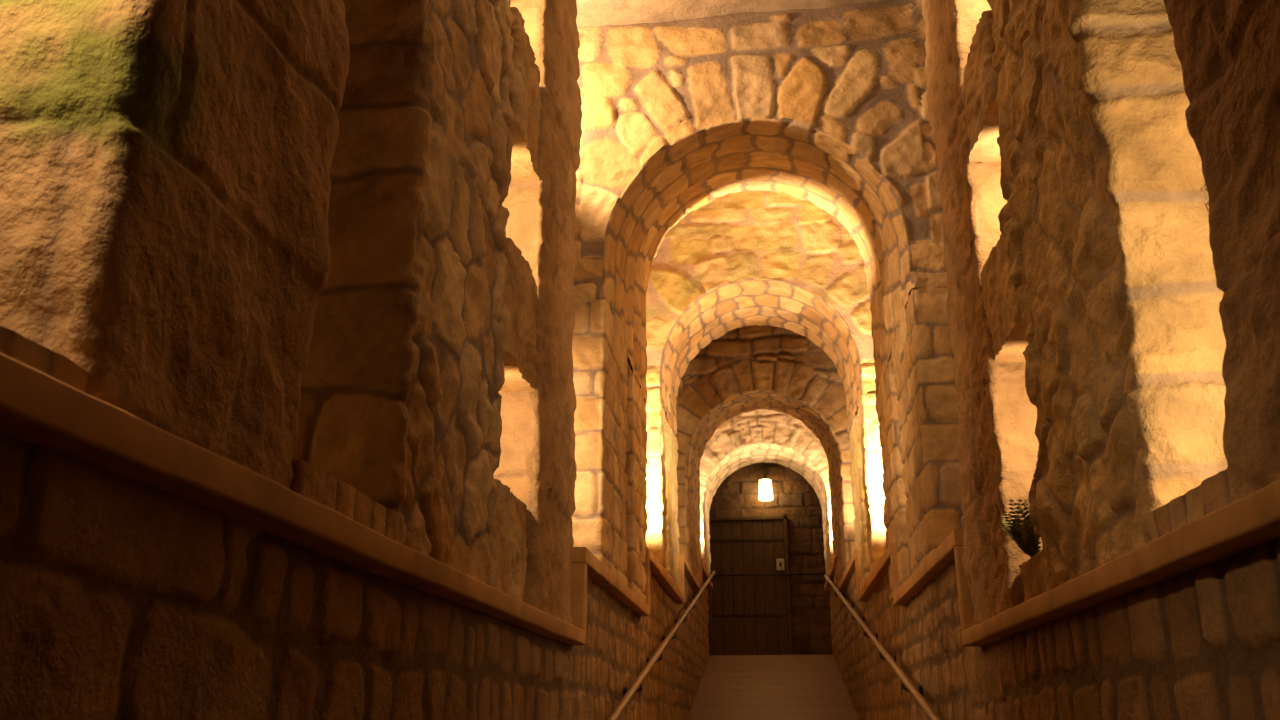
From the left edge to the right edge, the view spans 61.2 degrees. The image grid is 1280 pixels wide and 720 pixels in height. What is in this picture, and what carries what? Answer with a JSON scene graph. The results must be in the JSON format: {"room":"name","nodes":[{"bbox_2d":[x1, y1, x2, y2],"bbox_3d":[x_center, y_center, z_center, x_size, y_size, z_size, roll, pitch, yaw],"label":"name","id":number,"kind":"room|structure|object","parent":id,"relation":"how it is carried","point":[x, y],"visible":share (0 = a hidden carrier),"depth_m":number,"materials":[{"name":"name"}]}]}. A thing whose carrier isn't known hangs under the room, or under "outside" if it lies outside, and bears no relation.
{"room":"stone stairway corridor","nodes":[
{"label":"stone stairway corridor","id":0,"kind":"room"},
{"bbox_2d":[0,431,709,719],"bbox_3d":[-0.133,2.140,5.342,0.268,3.673,13.780,-2,-19,6],"label":"wall","id":1,"kind":"structure","parent":0,"point":[122,597],"depth_m":1.42,"materials":[{"name":"beige stone"}]},
{"bbox_2d":[0,326,88,392],"bbox_3d":[-0.687,-0.049,0.860,0.221,0.032,0.630,-2,-19,6],"label":"sill","id":2,"kind":"structure","parent":1,"relation":"attached to","point":[14,345],"depth_m":1.01,"materials":[{"name":"wood"}]},
{"bbox_2d":[0,352,584,644],"bbox_3d":[-0.616,0.176,1.397,0.272,0.053,4.998,-2,-19,6],"label":"trim","id":3,"kind":"structure","parent":1,"relation":"on","point":[37,408],"depth_m":1.28,"materials":[{"name":"wood"}]},
{"bbox_2d":[0,0,349,487],"bbox_3d":[-0.696,-1.202,1.786,0.392,2.807,0.571,-2,-19,6],"label":"stone pier","id":4,"kind":"object","parent":3,"relation":"on","point":[165,165],"visible":0.9,"depth_m":1.26,"materials":[{"name":"beige stone"}]},
{"bbox_2d":[292,0,514,586],"bbox_3d":[-0.603,-0.868,2.788,0.459,2.807,0.800,-2,-19,6],"label":"stone pier","id":5,"kind":"object","parent":3,"relation":"on","point":[404,375],"visible":0.73,"depth_m":2.27,"materials":[{"name":"stone"}]},
{"bbox_2d":[490,479,527,600],"bbox_3d":[-0.422,0.511,2.952,0.168,0.297,0.396,-2,-19,6],"label":"wall","id":6,"kind":"structure","parent":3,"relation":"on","point":[509,552],"depth_m":2.92,"materials":[{"name":"stone"}]},
{"bbox_2d":[493,0,581,623],"bbox_3d":[-0.379,-0.509,3.860,0.268,2.807,0.699,-2,-19,6],"label":"stone pier","id":7,"kind":"object","parent":3,"relation":"on","point":[538,465],"visible":0.66,"depth_m":3.58,"materials":[{"name":"beige stone"}]},
{"bbox_2d":[499,237,537,392],"bbox_3d":[-0.413,-0.125,3.159,0.172,0.340,0.407,-2,-19,6],"label":"wall","id":8,"kind":"structure","parent":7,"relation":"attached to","point":[520,355],"depth_m":3.13,"materials":[{"name":"stone"}]},
{"bbox_2d":[509,7,541,181],"bbox_3d":[-0.411,-0.824,3.386,0.174,0.390,0.394,-2,-19,6],"label":"wall","id":9,"kind":"structure","parent":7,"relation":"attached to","point":[524,91],"depth_m":3.31,"materials":[{"name":"stone"}]},
{"bbox_2d":[289,460,400,542],"bbox_3d":[-0.571,0.249,1.792,0.223,0.059,0.471,-2,-19,6],"label":"sill","id":10,"kind":"structure","parent":1,"relation":"attached to","point":[310,481],"depth_m":1.72,"materials":[{"name":"stone"}]},
{"bbox_2d":[568,563,586,645],"bbox_3d":[-0.323,0.857,3.806,0.270,0.283,0.035,-2,-19,6],"label":"trim","id":11,"kind":"structure","parent":1,"relation":"attached to","point":[578,571],"depth_m":3.79,"materials":[{"name":"paint"}]},
{"bbox_2d":[570,547,648,615],"bbox_3d":[-0.204,1.016,4.812,0.272,0.058,2.058,-2,-19,6],"label":"trim","id":12,"kind":"structure","parent":1,"relation":"on","point":[597,570],"depth_m":4.43,"materials":[{"name":"wood"}]},
{"bbox_2d":[641,558,649,616],"bbox_3d":[-0.083,1.225,5.840,0.270,0.310,0.035,-2,-19,6],"label":"trim","id":13,"kind":"structure","parent":1,"relation":"attached to","point":[647,562],"depth_m":5.82,"materials":[{"name":"paint"}]},
{"bbox_2d":[607,571,715,719],"bbox_3d":[0.099,1.641,6.171,0.102,2.453,12.288,-2,-19,6],"label":"handrail","id":14,"kind":"object","parent":1,"relation":"attached to","point":[629,693],"visible":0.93,"depth_m":5.57,"materials":[{"name":"wood"}]},
{"bbox_2d":[645,547,683,603],"bbox_3d":[0.058,1.431,7.030,0.272,0.059,2.438,-2,-19,6],"label":"trim","id":15,"kind":"structure","parent":1,"relation":"on","point":[657,570],"depth_m":6.76,"materials":[{"name":"paint"}]},
{"bbox_2d":[646,190,885,588],"bbox_3d":[0.864,0.174,7.796,3.043,2.887,1.231,-2,-19,6],"label":"stone arch","id":16,"kind":"object","parent":15,"relation":"on","point":[748,257],"visible":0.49,"depth_m":7.48,"materials":[{"name":"stone"}]},
{"bbox_2d":[677,561,684,602],"bbox_3d":[0.202,1.694,8.239,0.270,0.320,0.035,-2,-19,6],"label":"trim","id":17,"kind":"structure","parent":1,"relation":"attached to","point":[680,586],"depth_m":8.22,"materials":[{"name":"paint"}]},
{"bbox_2d":[678,554,700,593],"bbox_3d":[0.335,1.873,9.364,0.272,0.059,2.298,-2,-19,6],"label":"trim","id":18,"kind":"structure","parent":1,"relation":"on","point":[689,574],"depth_m":9.15,"materials":[{"name":"paint"}]},
{"bbox_2d":[676,325,855,585],"bbox_3d":[1.155,0.813,10.198,3.041,2.577,1.827,-2,-19,6],"label":"stone arch","id":19,"kind":"object","parent":18,"relation":"on","point":[746,369],"visible":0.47,"depth_m":9.51,"materials":[{"name":"stone"}]},
{"bbox_2d":[700,565,702,593],"bbox_3d":[0.470,2.134,10.500,0.270,0.280,0.035,-2,-19,6],"label":"trim","id":20,"kind":"structure","parent":1,"relation":"attached to","point":[701,583],"depth_m":10.48,"materials":[{"name":"paint"}]},
{"bbox_2d":[700,559,712,588],"bbox_3d":[0.584,2.281,11.469,0.272,0.059,1.978,-2,-19,6],"label":"trim","id":21,"kind":"structure","parent":1,"relation":"on","point":[705,576],"depth_m":11.34,"materials":[{"name":"paint"}]},
{"bbox_2d":[576,0,885,26],"bbox_3d":[0.723,-1.313,6.931,3.200,0.685,17.400,-2,-19,6],"label":"ceiling","id":22,"kind":"structure","parent":0,"point":[593,13],"depth_m":5.06,"materials":[{"name":"stone"}]},
{"bbox_2d":[572,0,963,602],"bbox_3d":[0.593,-0.431,5.559,3.040,3.157,1.684,-2,-19,6],"label":"stone arch","id":23,"kind":"object","parent":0,"point":[827,108],"visible":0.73,"depth_m":4.99,"materials":[{"name":"stone"}]},
{"bbox_2d":[697,463,845,654],"bbox_3d":[1.568,2.196,13.351,2.600,3.300,1.700,-2,-19,6],"label":"wall","id":24,"kind":"structure","parent":0,"point":[794,497],"depth_m":14.08,"materials":[{"name":"beige stone"}]},
{"bbox_2d":[708,515,792,654],"bbox_3d":[1.396,2.925,13.887,1.047,1.837,0.110,-2,-19,6],"label":"door","id":25,"kind":"structure","parent":24,"relation":"in","point":[721,615],"depth_m":13.86,"materials":[{"name":"brown wood"}]},
{"bbox_2d":[776,559,784,570],"bbox_3d":[1.799,2.622,13.862,0.100,0.150,0.055,-2,-19,6],"label":"plate","id":26,"kind":"object","parent":25,"relation":"attached to","point":[780,562],"visible":1,"depth_m":13.84,"materials":[{"name":"beige"}]},
{"bbox_2d":[758,473,772,500],"bbox_3d":[1.642,1.658,14.183,0.192,0.375,0.278,-2,-19,6],"label":"wall lantern","id":27,"kind":"object","parent":24,"relation":"attached to","point":[765,485],"visible":1,"depth_m":14.06,"materials":[{"name":"beige glass"}]},
{"bbox_2d":[714,573,825,575],"bbox_3d":[1.688,2.760,13.880,1.720,0.017,0.159,-2,-19,6],"label":"wall bar","id":28,"kind":"object","parent":24,"relation":"attached to","point":[803,573],"visible":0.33,"depth_m":13.81,"materials":[{"name":"wood"}]},
{"bbox_2d":[688,655,857,719],"bbox_3d":[0.705,2.575,5.475,2.500,2.833,17.100,-2,-19,6],"label":"floor","id":29,"kind":"structure","parent":0,"point":[732,687],"depth_m":9.97,"materials":[{"name":"wood"}]},
{"bbox_2d":[829,537,1279,719],"bbox_3d":[1.436,2.100,5.161,0.251,3.635,13.780,-2,-19,6],"label":"wall","id":30,"kind":"structure","parent":0,"point":[1203,642],"depth_m":2.27,"materials":[{"name":"beige stone"}]},
{"bbox_2d":[824,557,837,590],"bbox_3d":[2.080,2.215,11.146,0.272,0.059,2.278,-2,-19,6],"label":"trim","id":31,"kind":"structure","parent":30,"relation":"on","point":[831,574],"depth_m":11.03,"materials":[{"name":"paint"}]},
{"bbox_2d":[699,409,833,575],"bbox_3d":[1.394,1.322,12.176,3.040,2.287,1.127,-2,-19,6],"label":"stone arch","id":32,"kind":"object","parent":31,"relation":"on","point":[760,435],"visible":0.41,"depth_m":11.80,"materials":[{"name":"stone"}]},
{"bbox_2d":[835,563,838,586],"bbox_3d":[1.950,2.026,10.035,0.270,0.290,0.035,-2,-19,6],"label":"trim","id":33,"kind":"structure","parent":30,"relation":"attached to","point":[836,573],"depth_m":10.04,"materials":[{"name":"paint"}]},
{"bbox_2d":[837,549,858,593],"bbox_3d":[1.808,1.753,8.850,0.272,0.059,2.398,-2,-19,6],"label":"trim","id":34,"kind":"structure","parent":30,"relation":"on","point":[850,570],"depth_m":8.64,"materials":[{"name":"paint"}]},
{"bbox_2d":[855,557,864,601],"bbox_3d":[1.671,1.555,7.679,0.270,0.310,0.035,-2,-19,6],"label":"trim","id":35,"kind":"structure","parent":30,"relation":"attached to","point":[858,579],"depth_m":7.68,"materials":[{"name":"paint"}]},
{"bbox_2d":[857,543,897,600],"bbox_3d":[1.535,1.311,6.547,0.272,0.059,2.278,-2,-19,6],"label":"trim","id":36,"kind":"structure","parent":30,"relation":"on","point":[877,575],"depth_m":6.31,"materials":[{"name":"paint"}]},
{"bbox_2d":[824,574,940,719],"bbox_3d":[1.312,1.543,5.629,0.102,2.296,11.488,-2,-19,6],"label":"handrail","id":37,"kind":"object","parent":30,"relation":"attached to","point":[907,685],"visible":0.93,"depth_m":5.36,"materials":[{"name":"wood"}]},
{"bbox_2d":[890,554,898,604],"bbox_3d":[1.405,1.102,5.443,0.270,0.250,0.035,-2,-19,6],"label":"trim","id":38,"kind":"structure","parent":30,"relation":"attached to","point":[894,567],"depth_m":5.45,"materials":[{"name":"paint"}]},
{"bbox_2d":[894,529,963,604],"bbox_3d":[1.290,0.887,4.490,0.271,0.058,1.918,-2,-19,6],"label":"trim","id":39,"kind":"structure","parent":30,"relation":"on","point":[942,556],"depth_m":4.22,"materials":[{"name":"wood"}]},
{"bbox_2d":[954,546,980,646],"bbox_3d":[1.181,0.769,3.543,0.270,0.323,0.035,-2,-19,6],"label":"trim","id":40,"kind":"structure","parent":30,"relation":"attached to","point":[966,609],"depth_m":3.54,"materials":[{"name":"paint"}]},
{"bbox_2d":[963,479,1279,645],"bbox_3d":[0.892,0.123,1.175,0.272,0.053,4.898,-2,-19,6],"label":"trim","id":41,"kind":"structure","parent":30,"relation":"on","point":[1252,520],"depth_m":1.76,"materials":[{"name":"wood"}]},
{"bbox_2d":[922,0,1042,625],"bbox_3d":[1.152,-0.575,3.631,0.280,2.827,0.613,-2,-19,6],"label":"stone pier","id":42,"kind":"object","parent":41,"relation":"on","point":[997,448],"visible":0.56,"depth_m":3.33,"materials":[{"name":"beige stone"}]},
{"bbox_2d":[961,10,1000,162],"bbox_3d":[1.067,-0.808,3.197,0.175,0.300,0.376,-2,-19,6],"label":"wall","id":43,"kind":"structure","parent":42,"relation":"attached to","point":[979,89],"depth_m":3.16,"materials":[{"name":"stone"}]},
{"bbox_2d":[980,234,1027,362],"bbox_3d":[1.069,-0.176,2.990,0.185,0.270,0.380,-2,-19,6],"label":"wall","id":44,"kind":"structure","parent":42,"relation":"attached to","point":[1006,327],"depth_m":2.99,"materials":[{"name":"stone"}]},
{"bbox_2d":[1019,549,1058,600],"bbox_3d":[1.079,0.555,2.739,0.172,0.117,0.370,-2,-19,6],"label":"wall","id":45,"kind":"structure","parent":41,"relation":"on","point":[1036,574],"depth_m":2.72,"materials":[{"name":"stone"}]},
{"bbox_2d":[1001,497,1041,557],"bbox_3d":[0.990,0.441,2.820,0.122,0.162,0.204,-2,-19,6],"label":"fern","id":46,"kind":"object","parent":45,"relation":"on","point":[1021,531],"visible":0.76,"depth_m":2.78,"materials":[{"name":"green plant"}]},
{"bbox_2d":[987,0,1227,585],"bbox_3d":[1.024,-0.916,2.611,0.295,2.827,0.826,-2,-19,6],"label":"stone pier","id":47,"kind":"object","parent":41,"relation":"on","point":[1104,223],"visible":0.93,"depth_m":2.09,"materials":[{"name":"stone"}]},
{"bbox_2d":[1163,0,1279,499],"bbox_3d":[0.905,-1.241,1.639,0.296,2.827,0.622,-2,-19,6],"label":"stone pier","id":48,"kind":"object","parent":41,"relation":"on","point":[1228,51],"visible":0.99,"depth_m":1.45,"materials":[{"name":"beige stone"}]},
{"bbox_2d":[1152,467,1236,536],"bbox_3d":[0.951,0.219,1.638,0.223,0.057,0.415,-2,-19,6],"label":"sill","id":49,"kind":"structure","parent":30,"relation":"attached to","point":[1215,492],"depth_m":1.65,"materials":[{"name":"stone"}]}
]}

